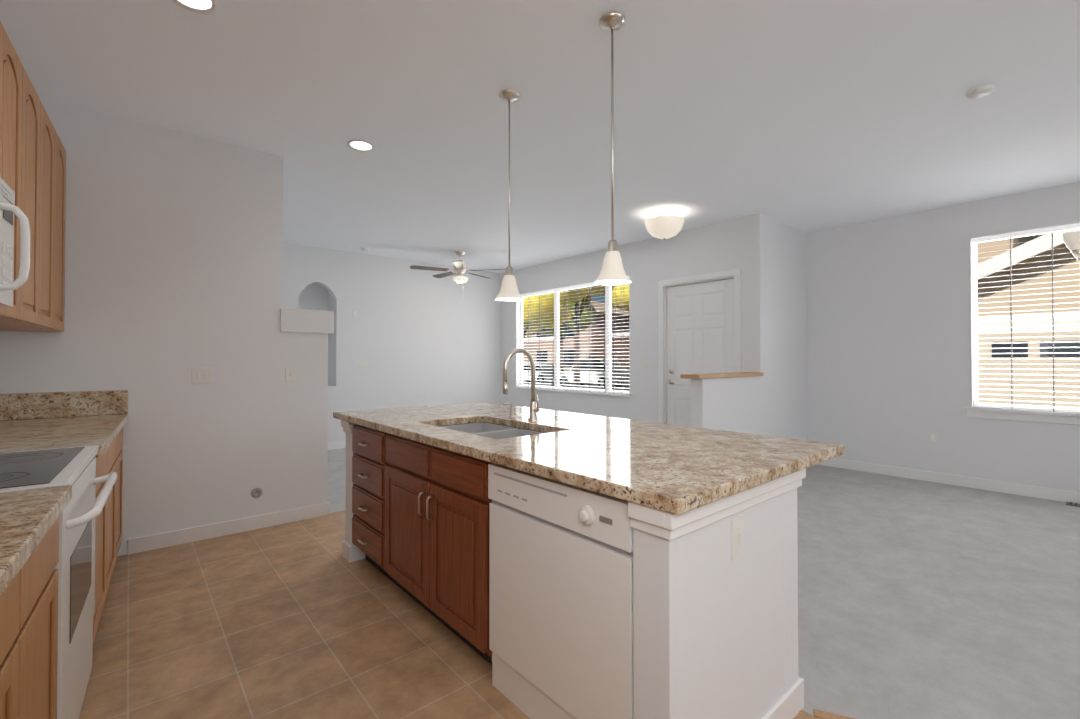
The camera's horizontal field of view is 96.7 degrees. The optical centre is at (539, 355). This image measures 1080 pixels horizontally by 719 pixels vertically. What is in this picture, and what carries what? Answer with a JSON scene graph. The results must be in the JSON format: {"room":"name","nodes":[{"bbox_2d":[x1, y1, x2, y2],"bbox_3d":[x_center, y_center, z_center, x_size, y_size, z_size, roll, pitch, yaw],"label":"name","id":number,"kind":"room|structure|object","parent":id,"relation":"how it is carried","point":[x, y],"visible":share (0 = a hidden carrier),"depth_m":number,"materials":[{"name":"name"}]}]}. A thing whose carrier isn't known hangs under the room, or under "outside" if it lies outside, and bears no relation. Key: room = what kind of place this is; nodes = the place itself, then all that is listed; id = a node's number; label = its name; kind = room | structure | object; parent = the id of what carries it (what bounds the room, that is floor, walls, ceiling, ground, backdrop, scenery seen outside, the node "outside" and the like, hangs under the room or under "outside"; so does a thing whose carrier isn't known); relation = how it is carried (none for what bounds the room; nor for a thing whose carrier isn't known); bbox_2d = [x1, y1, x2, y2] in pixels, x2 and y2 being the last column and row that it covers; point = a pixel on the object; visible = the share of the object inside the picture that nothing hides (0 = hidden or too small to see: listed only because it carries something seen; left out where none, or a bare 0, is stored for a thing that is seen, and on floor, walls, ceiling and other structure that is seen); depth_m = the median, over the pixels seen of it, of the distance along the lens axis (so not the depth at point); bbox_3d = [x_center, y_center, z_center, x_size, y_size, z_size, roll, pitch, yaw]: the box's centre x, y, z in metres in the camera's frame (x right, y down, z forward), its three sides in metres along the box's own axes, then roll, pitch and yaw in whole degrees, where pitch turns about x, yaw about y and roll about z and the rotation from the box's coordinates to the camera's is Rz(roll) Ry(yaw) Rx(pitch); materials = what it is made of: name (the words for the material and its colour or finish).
{"room":"kitchen","nodes":[
{"label":"kitchen","id":0,"kind":"room"},
{"bbox_2d":[0,97,331,555],"bbox_3d":[-2.488,-0.120,3.386,1.860,2.850,0.120,0,-1,-41],"label":"wall","id":1,"kind":"structure","parent":0,"point":[182,259],"depth_m":3.34,"materials":[{"name":"white paint"}]},
{"bbox_2d":[0,21,47,324],"bbox_3d":[-2.232,-0.705,1.828,0.423,1.110,0.489,0,-1,-41],"label":"upper cabinet","id":2,"kind":"object","parent":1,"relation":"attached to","point":[32,163],"depth_m":2.14,"materials":[{"name":"brown wood"}]},
{"bbox_2d":[0,177,29,306],"bbox_3d":[-1.872,-0.398,1.400,0.496,0.433,0.777,0,-1,-41],"label":"microwave","id":3,"kind":"object","parent":2,"relation":"attached to","point":[9,209],"visible":1,"depth_m":1.68,"materials":[{"name":"white"}]},
{"bbox_2d":[0,117,55,328],"bbox_3d":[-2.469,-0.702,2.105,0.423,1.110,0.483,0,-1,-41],"label":"upper cabinet","id":4,"kind":"object","parent":1,"relation":"attached to","point":[51,130],"depth_m":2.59,"materials":[{"name":"brown wood"}]},
{"bbox_2d":[0,132,63,331],"bbox_3d":[-2.704,-0.700,2.379,0.423,1.110,0.483,0,-1,-41],"label":"upper cabinet","id":5,"kind":"object","parent":1,"relation":"attached to","point":[59,146],"depth_m":2.80,"materials":[{"name":"brown wood"}]},
{"bbox_2d":[0,390,127,421],"bbox_3d":[-2.913,0.299,2.905,0.638,0.150,0.044,0,-1,-41],"label":"backsplash","id":6,"kind":"structure","parent":1,"relation":"attached to","point":[48,404],"depth_m":2.90,"materials":[{"name":"beige stone"}]},
{"bbox_2d":[64,148,65,315],"bbox_3d":[-2.926,-0.697,2.640,0.423,1.110,0.446,0,-1,-41],"label":"upper cabinet","id":7,"kind":"object","parent":1,"relation":"attached to","point":[64,148],"depth_m":2.91,"materials":[{"name":"brown wood"}]},
{"bbox_2d":[192,368,211,383],"bbox_3d":[-2.383,0.145,3.384,0.118,0.115,0.014,0,-1,-41],"label":"light switch","id":8,"kind":"object","parent":1,"relation":"attached to","point":[201,375],"visible":1,"depth_m":3.38,"materials":[{"name":"white plastic"}]},
{"bbox_2d":[128,501,329,554],"bbox_3d":[-2.204,1.254,3.528,1.254,0.105,0.017,0,-1,-41],"label":"baseboard","id":9,"kind":"structure","parent":1,"relation":"attached to","point":[168,539],"depth_m":3.45,"materials":[{"name":"white wood"}]},
{"bbox_2d":[251,488,261,497],"bbox_3d":[-2.124,1.033,3.600,0.076,0.076,0.009,0,-1,-41],"label":"electrical outlet cover","id":10,"kind":"object","parent":1,"relation":"attached to","point":[256,492],"visible":1,"depth_m":3.60,"materials":[{"name":"grey plastic"}]},
{"bbox_2d":[285,367,295,381],"bbox_3d":[-1.950,0.149,3.755,0.072,0.115,0.014,0,-1,-41],"label":"light switch","id":11,"kind":"object","parent":1,"relation":"attached to","point":[290,374],"visible":1,"depth_m":3.75,"materials":[{"name":"white plastic"}]},
{"bbox_2d":[280,308,333,333],"bbox_3d":[-1.901,-0.271,3.890,0.395,0.182,0.164,0,-1,-41],"label":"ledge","id":12,"kind":"structure","parent":1,"relation":"on","point":[304,321],"depth_m":3.82,"materials":[{"name":"white paint"}]},
{"bbox_2d":[328,441,345,449],"bbox_3d":[-2.197,1.293,7.455,3.890,0.105,0.014,0,-1,-41],"label":"baseboard","id":13,"kind":"structure","parent":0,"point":[340,444],"depth_m":6.85,"materials":[{"name":"white"}]},
{"bbox_2d":[352,311,357,316],"bbox_3d":[-2.712,-0.608,7.037,0.072,0.090,0.008,0,-1,-41],"label":"light switch","id":14,"kind":"object","parent":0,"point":[354,313],"visible":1,"depth_m":7.03,"materials":[{"name":"white plastic"}]},
{"bbox_2d":[360,363,367,370],"bbox_3d":[-2.611,0.172,7.111,0.118,0.115,0.014,0,-1,-41],"label":"light switch","id":15,"kind":"object","parent":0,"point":[363,366],"visible":1,"depth_m":7.12,"materials":[{"name":"white plastic"}]},
{"bbox_2d":[79,510,821,718],"bbox_3d":[0.704,1.279,1.056,5.600,0.007,7.590,0,-1,-41],"label":"floor","id":16,"kind":"structure","parent":0,"point":[303,619],"depth_m":2.15,"materials":[{"name":"brown tile"}]},
{"bbox_2d":[0,650,15,718],"bbox_3d":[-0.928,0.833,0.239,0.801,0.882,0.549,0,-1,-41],"label":"base cabinet","id":17,"kind":"object","parent":16,"relation":"on","point":[8,683],"depth_m":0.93,"materials":[{"name":"brown wood"}]},
{"bbox_2d":[16,558,51,718],"bbox_3d":[-1.209,0.836,0.567,0.801,0.882,0.550,0,-1,-41],"label":"base cabinet","id":18,"kind":"object","parent":16,"relation":"on","point":[32,644],"depth_m":1.12,"materials":[{"name":"brown wood"}]},
{"bbox_2d":[0,485,71,677],"bbox_3d":[-0.509,0.364,-0.228,0.828,0.040,3.485,0,-1,-41],"label":"countertop","id":19,"kind":"structure","parent":18,"relation":"on","point":[29,519],"depth_m":1.02,"materials":[{"name":"beige stone"}]},
{"bbox_2d":[48,538,58,718],"bbox_3d":[-1.480,0.839,0.884,0.801,0.882,0.522,0,-1,-41],"label":"base cabinet","id":20,"kind":"object","parent":16,"relation":"on","point":[52,630],"depth_m":1.27,"materials":[{"name":"brown wood"}]},
{"bbox_2d":[0,445,116,718],"bbox_3d":[-1.779,0.721,1.460,0.731,1.130,0.791,0,-1,-41],"label":"range","id":21,"kind":"object","parent":16,"relation":"on","point":[75,467],"visible":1,"depth_m":1.54,"materials":[{"name":"white metal"}]},
{"bbox_2d":[93,450,122,642],"bbox_3d":[-2.179,0.850,1.961,0.697,0.882,0.540,0,-1,-41],"label":"base cabinet","id":22,"kind":"object","parent":16,"relation":"on","point":[108,524],"depth_m":2.32,"materials":[{"name":"brown wood"}]},
{"bbox_2d":[0,414,127,453],"bbox_3d":[-2.475,0.389,2.330,0.723,0.040,1.486,0,-1,-41],"label":"countertop","id":23,"kind":"structure","parent":22,"relation":"on","point":[105,431],"depth_m":2.33,"materials":[{"name":"beige stone"}]},
{"bbox_2d":[333,416,805,718],"bbox_3d":[-0.164,0.854,2.424,0.870,0.885,2.494,0,-1,-41],"label":"kitchen island","id":24,"kind":"object","parent":16,"relation":"on","point":[549,564],"depth_m":1.59,"materials":[{"name":"white paint"}]},
{"bbox_2d":[488,463,632,718],"bbox_3d":[0.275,0.848,1.811,0.708,0.879,0.698,0,-1,-41],"label":"dishwasher","id":25,"kind":"object","parent":24,"relation":"in","point":[561,551],"depth_m":1.56,"materials":[{"name":"white metal"}]},
{"bbox_2d":[333,402,844,515],"bbox_3d":[-0.067,0.393,2.586,1.195,0.040,2.656,0,-1,-41],"label":"island countertop","id":26,"kind":"structure","parent":24,"relation":"on","point":[684,469],"depth_m":1.85,"materials":[{"name":"beige stone"}]},
{"bbox_2d":[441,420,512,431],"bbox_3d":[-0.409,0.511,2.711,0.446,0.217,0.356,0,-1,-41],"label":"sink","id":27,"kind":"object","parent":26,"relation":"in","point":[465,425],"depth_m":2.91,"materials":[{"name":"grey metal"}]},
{"bbox_2d":[477,424,548,439],"bbox_3d":[-0.148,0.507,2.406,0.446,0.217,0.414,0,-1,-41],"label":"sink","id":28,"kind":"object","parent":26,"relation":"in","point":[518,429],"depth_m":2.66,"materials":[{"name":"grey metal"}]},
{"bbox_2d":[502,348,540,419],"bbox_3d":[-0.098,0.167,2.693,0.246,0.413,0.095,0,-1,-41],"label":"faucet","id":29,"kind":"object","parent":26,"relation":"on","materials":[{"name":"silver metal"}]},
{"bbox_2d":[0,0,1079,272],"bbox_3d":[0.584,-1.596,3.225,8.300,0.100,11.300,0,-1,-41],"label":"ceiling","id":30,"kind":"structure","parent":0,"point":[806,116],"depth_m":2.95,"materials":[{"name":"white paint"}]},
{"bbox_2d":[171,0,217,13],"bbox_3d":[-1.516,-1.555,2.087,0.196,0.006,0.196,0,-1,-41],"label":"recessed light","id":31,"kind":"object","parent":30,"relation":"in","point":[203,6],"visible":1,"depth_m":2.13,"materials":[{"name":"white glass"}]},
{"bbox_2d":[347,139,374,151],"bbox_3d":[-1.316,-1.540,3.534,0.196,0.006,0.196,0,-1,-41],"label":"recessed light","id":32,"kind":"object","parent":30,"relation":"in","point":[361,145],"visible":1,"depth_m":3.53,"materials":[{"name":"white"}]},
{"bbox_2d":[410,251,504,282],"bbox_3d":[-1.206,-1.161,7.073,1.393,0.695,1.340,0,-1,-41],"label":"ceiling fan","id":33,"kind":"object","parent":30,"relation":"hanging from","point":[460,268],"visible":0.98,"depth_m":6.96,"materials":[{"name":"silver metal"}]},
{"bbox_2d":[495,89,523,300],"bbox_3d":[-0.182,-0.940,2.853,0.172,1.220,0.172,0,-1,-41],"label":"pendant light","id":34,"kind":"object","parent":30,"relation":"hanging from","point":[509,291],"visible":0.98,"depth_m":2.83,"materials":[{"name":"silver metal"}]},
{"bbox_2d":[594,12,630,285],"bbox_3d":[0.337,-0.946,2.231,0.172,1.220,0.172,0,-1,-41],"label":"pendant light","id":35,"kind":"object","parent":30,"relation":"hanging from","point":[612,272],"visible":1,"depth_m":2.22,"materials":[{"name":"white glass"}]},
{"bbox_2d":[645,211,683,239],"bbox_3d":[1.337,-1.382,5.157,0.410,0.290,0.410,0,-1,-41],"label":"ceiling light","id":36,"kind":"object","parent":30,"relation":"attached to","point":[664,225],"visible":1,"depth_m":5.03,"materials":[{"name":"white glass"}]},
{"bbox_2d":[966,84,993,98],"bbox_3d":[2.573,-1.535,2.807,0.124,0.030,0.124,0,-1,-41],"label":"smoke detector","id":37,"kind":"object","parent":30,"relation":"attached to","point":[980,91],"visible":1,"depth_m":2.78,"materials":[{"name":"white plastic"}]},
{"bbox_2d":[1061,231,1079,260],"bbox_3d":[4.152,-1.106,3.272,0.824,0.880,0.800,0,-1,-41],"label":"chandelier","id":38,"kind":"object","parent":30,"relation":"hanging from","point":[1071,240],"visible":1,"depth_m":3.38,"materials":[{"name":"white glass"}]},
{"bbox_2d":[500,213,767,435],"bbox_3d":[0.874,-0.084,6.986,0.150,2.850,4.740,0,-1,-41],"label":"wall","id":39,"kind":"structure","parent":0,"point":[647,262],"depth_m":6.43,"materials":[{"name":"white paint"}]},
{"bbox_2d":[513,275,631,396],"bbox_3d":[0.416,-0.252,7.450,0.115,1.645,2.580,0,-1,-41],"label":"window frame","id":40,"kind":"structure","parent":39,"relation":"attached to","point":[518,345],"depth_m":7.85,"materials":[{"name":"white"}]},
{"bbox_2d":[520,285,628,392],"bbox_3d":[0.478,-0.264,7.504,0.050,1.620,2.520,0,-1,-41],"label":"window","id":41,"kind":"structure","parent":39,"relation":"in","point":[608,303],"depth_m":7.70,"materials":[{"name":"white"}]},
{"bbox_2d":[518,277,628,393],"bbox_3d":[0.429,-0.259,7.462,0.055,1.602,2.460,0,-1,-41],"label":"window blinds","id":42,"kind":"object","parent":41,"relation":"attached to","point":[589,285],"visible":0.88,"depth_m":7.30,"materials":[{"name":"white plastic"}]},
{"bbox_2d":[641,362,648,370],"bbox_3d":[1.371,0.144,6.277,0.014,0.115,0.118,0,-1,-41],"label":"light switch","id":43,"kind":"object","parent":39,"relation":"attached to","point":[644,366],"visible":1,"depth_m":6.28,"materials":[{"name":"white plastic"}]},
{"bbox_2d":[658,269,740,423],"bbox_3d":[1.921,0.189,5.746,0.168,2.280,1.080,0,-1,-41],"label":"door frame","id":44,"kind":"structure","parent":39,"relation":"attached to","point":[735,274],"depth_m":5.97,"materials":[{"name":"white wood"}]},
{"bbox_2d":[667,278,733,425],"bbox_3d":[1.917,0.227,5.742,0.048,2.179,0.902,0,-1,-41],"label":"door","id":45,"kind":"structure","parent":39,"relation":"in","point":[700,328],"depth_m":5.78,"materials":[{"name":"white wood"}]},
{"bbox_2d":[669,369,676,383],"bbox_3d":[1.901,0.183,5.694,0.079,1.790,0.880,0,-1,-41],"label":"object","id":46,"kind":"structure","parent":45,"relation":"attached to","point":[671,371],"depth_m":5.99,"materials":[{"name":"silver metal"}]},
{"bbox_2d":[327,448,1079,718],"bbox_3d":[0.584,1.334,3.196,8.300,0.060,11.300,0,-1,-41],"label":"floor carpet","id":47,"kind":"object","parent":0,"point":[919,599],"depth_m":2.56,"materials":[{"name":"grey carpet"}]},
{"bbox_2d":[1066,502,1079,506],"bbox_3d":[4.759,1.307,4.123,0.110,0.011,0.320,0,-1,-41],"label":"air vent register","id":48,"kind":"object","parent":47,"relation":"on","point":[1073,504],"visible":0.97,"depth_m":4.20,"materials":[{"name":"grey metal"}]},
{"bbox_2d":[688,213,807,439],"bbox_3d":[2.353,-0.102,5.211,2.390,2.850,0.120,0,-1,-41],"label":"wall","id":49,"kind":"structure","parent":0,"point":[735,404],"depth_m":5.37,"materials":[{"name":"white paint"}]},
{"bbox_2d":[680,372,763,378],"bbox_3d":[1.836,0.198,4.765,1.268,0.038,0.190,0,-1,-41],"label":"half wall cap","id":50,"kind":"object","parent":49,"relation":"on","point":[716,375],"visible":1,"depth_m":4.57,"materials":[{"name":"brown wood"}]},
{"bbox_2d":[813,709,854,718],"bbox_3d":[3.143,1.274,0.863,4.650,0.012,0.035,0,-1,22],"label":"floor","id":51,"kind":"structure","parent":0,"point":[822,714],"depth_m":1.70,"materials":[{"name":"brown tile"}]},
{"bbox_2d":[808,182,1079,491],"bbox_3d":[5.187,-0.115,3.845,0.120,2.850,5.880,0,-1,-41],"label":"wall","id":52,"kind":"structure","parent":0,"point":[889,298],"depth_m":5.12,"materials":[{"name":"white paint"}]},
{"bbox_2d":[929,432,937,443],"bbox_3d":[4.101,0.862,5.006,0.008,0.115,0.072,0,-1,-41],"label":"outlet","id":53,"kind":"object","parent":52,"relation":"attached to","point":[933,437],"visible":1,"depth_m":5.00,"materials":[{"name":"white plastic"}]},
{"bbox_2d":[817,458,1079,503],"bbox_3d":[5.175,1.256,3.742,0.014,0.105,5.760,0,-1,-41],"label":"baseboard","id":54,"kind":"structure","parent":52,"relation":"attached to","point":[964,481],"depth_m":4.82,"materials":[{"name":"white"}]},
{"bbox_2d":[964,221,1079,424],"bbox_3d":[4.589,-0.284,4.480,0.105,1.800,0.960,0,-1,-41],"label":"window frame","id":55,"kind":"structure","parent":52,"relation":"attached to","point":[1031,415],"depth_m":4.58,"materials":[{"name":"white"}]},
{"bbox_2d":[972,243,1079,407],"bbox_3d":[4.644,-0.333,4.528,0.040,1.700,0.860,0,-1,-41],"label":"window","id":56,"kind":"structure","parent":52,"relation":"in","point":[1008,318],"depth_m":4.81,"materials":[{"name":"white"}]},
{"bbox_2d":[972,223,1079,412],"bbox_3d":[4.603,-0.329,4.493,0.055,1.682,0.820,0,-1,-41],"label":"window blinds","id":57,"kind":"object","parent":56,"relation":"attached to","point":[1051,230],"visible":1,"depth_m":4.51,"materials":[{"name":"white plastic"}]},
{"label":"outside","id":58,"kind":"structure","parent":0,"visible":0},
{"bbox_2d":[523,380,628,390],"bbox_3d":[22.580,2.135,39.049,74.450,0.250,90.000,0,-1,-41],"label":"ground","id":59,"kind":"structure","parent":58,"point":[586,384],"depth_m":31.04,"materials":[{"name":"beige"}]},
{"bbox_2d":[523,363,560,382],"bbox_3d":[-0.335,1.279,34.193,4.500,1.415,1.950,-1,-1,43],"label":"car","id":60,"kind":"object","parent":59,"relation":"on","point":[525,367],"depth_m":32.86,"materials":[{"name":"white paint"}]},
{"bbox_2d":[523,290,571,341],"bbox_3d":[-0.617,-0.625,14.947,3.341,4.890,3.666,0,-1,-41],"label":"tree","id":61,"kind":"object","parent":59,"relation":"on","point":[548,311],"depth_m":13.69,"materials":[{"name":"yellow plant"}]},
{"bbox_2d":[537,296,596,371],"bbox_3d":[1.485,-1.828,37.323,4.957,7.741,4.702,0,-1,-41],"label":"tree","id":62,"kind":"object","parent":59,"relation":"on","point":[585,319],"depth_m":36.72,"materials":[{"name":"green plant"}]},
{"bbox_2d":[523,301,628,371],"bbox_3d":[9.851,-2.365,46.629,13.200,9.000,47.200,0,-1,-41],"label":"brick building","id":63,"kind":"structure","parent":59,"relation":"on","point":[546,349],"depth_m":45.88,"materials":[{"name":"beige"}]},
{"bbox_2d":[553,359,628,388],"bbox_3d":[3.109,1.080,29.245,4.500,1.715,1.950,0,-1,39],"label":"suv","id":64,"kind":"object","parent":59,"relation":"on","point":[598,366],"depth_m":28.15,"materials":[{"name":"white paint"}]},
{"bbox_2d":[568,285,614,387],"bbox_3d":[1.810,-2.746,22.139,6.575,9.276,6.123,0,-1,-41],"label":"tree","id":65,"kind":"object","parent":59,"relation":"on","point":[576,298],"depth_m":21.84,"materials":[{"name":"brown plant"}]},
{"bbox_2d":[612,284,628,312],"bbox_3d":[7.442,-2.481,31.460,5.945,8.930,6.178,0,-1,-41],"label":"tree","id":66,"kind":"object","parent":59,"relation":"on","point":[620,296],"depth_m":30.19,"materials":[{"name":"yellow plant"}]},
{"bbox_2d":[977,229,1079,406],"bbox_3d":[11.683,-2.199,13.056,12.860,8.000,18.600,0,-1,-41],"label":"neighbouring house","id":67,"kind":"structure","parent":59,"relation":"on","point":[988,254],"depth_m":7.95,"materials":[{"name":"beige"}]}
]}

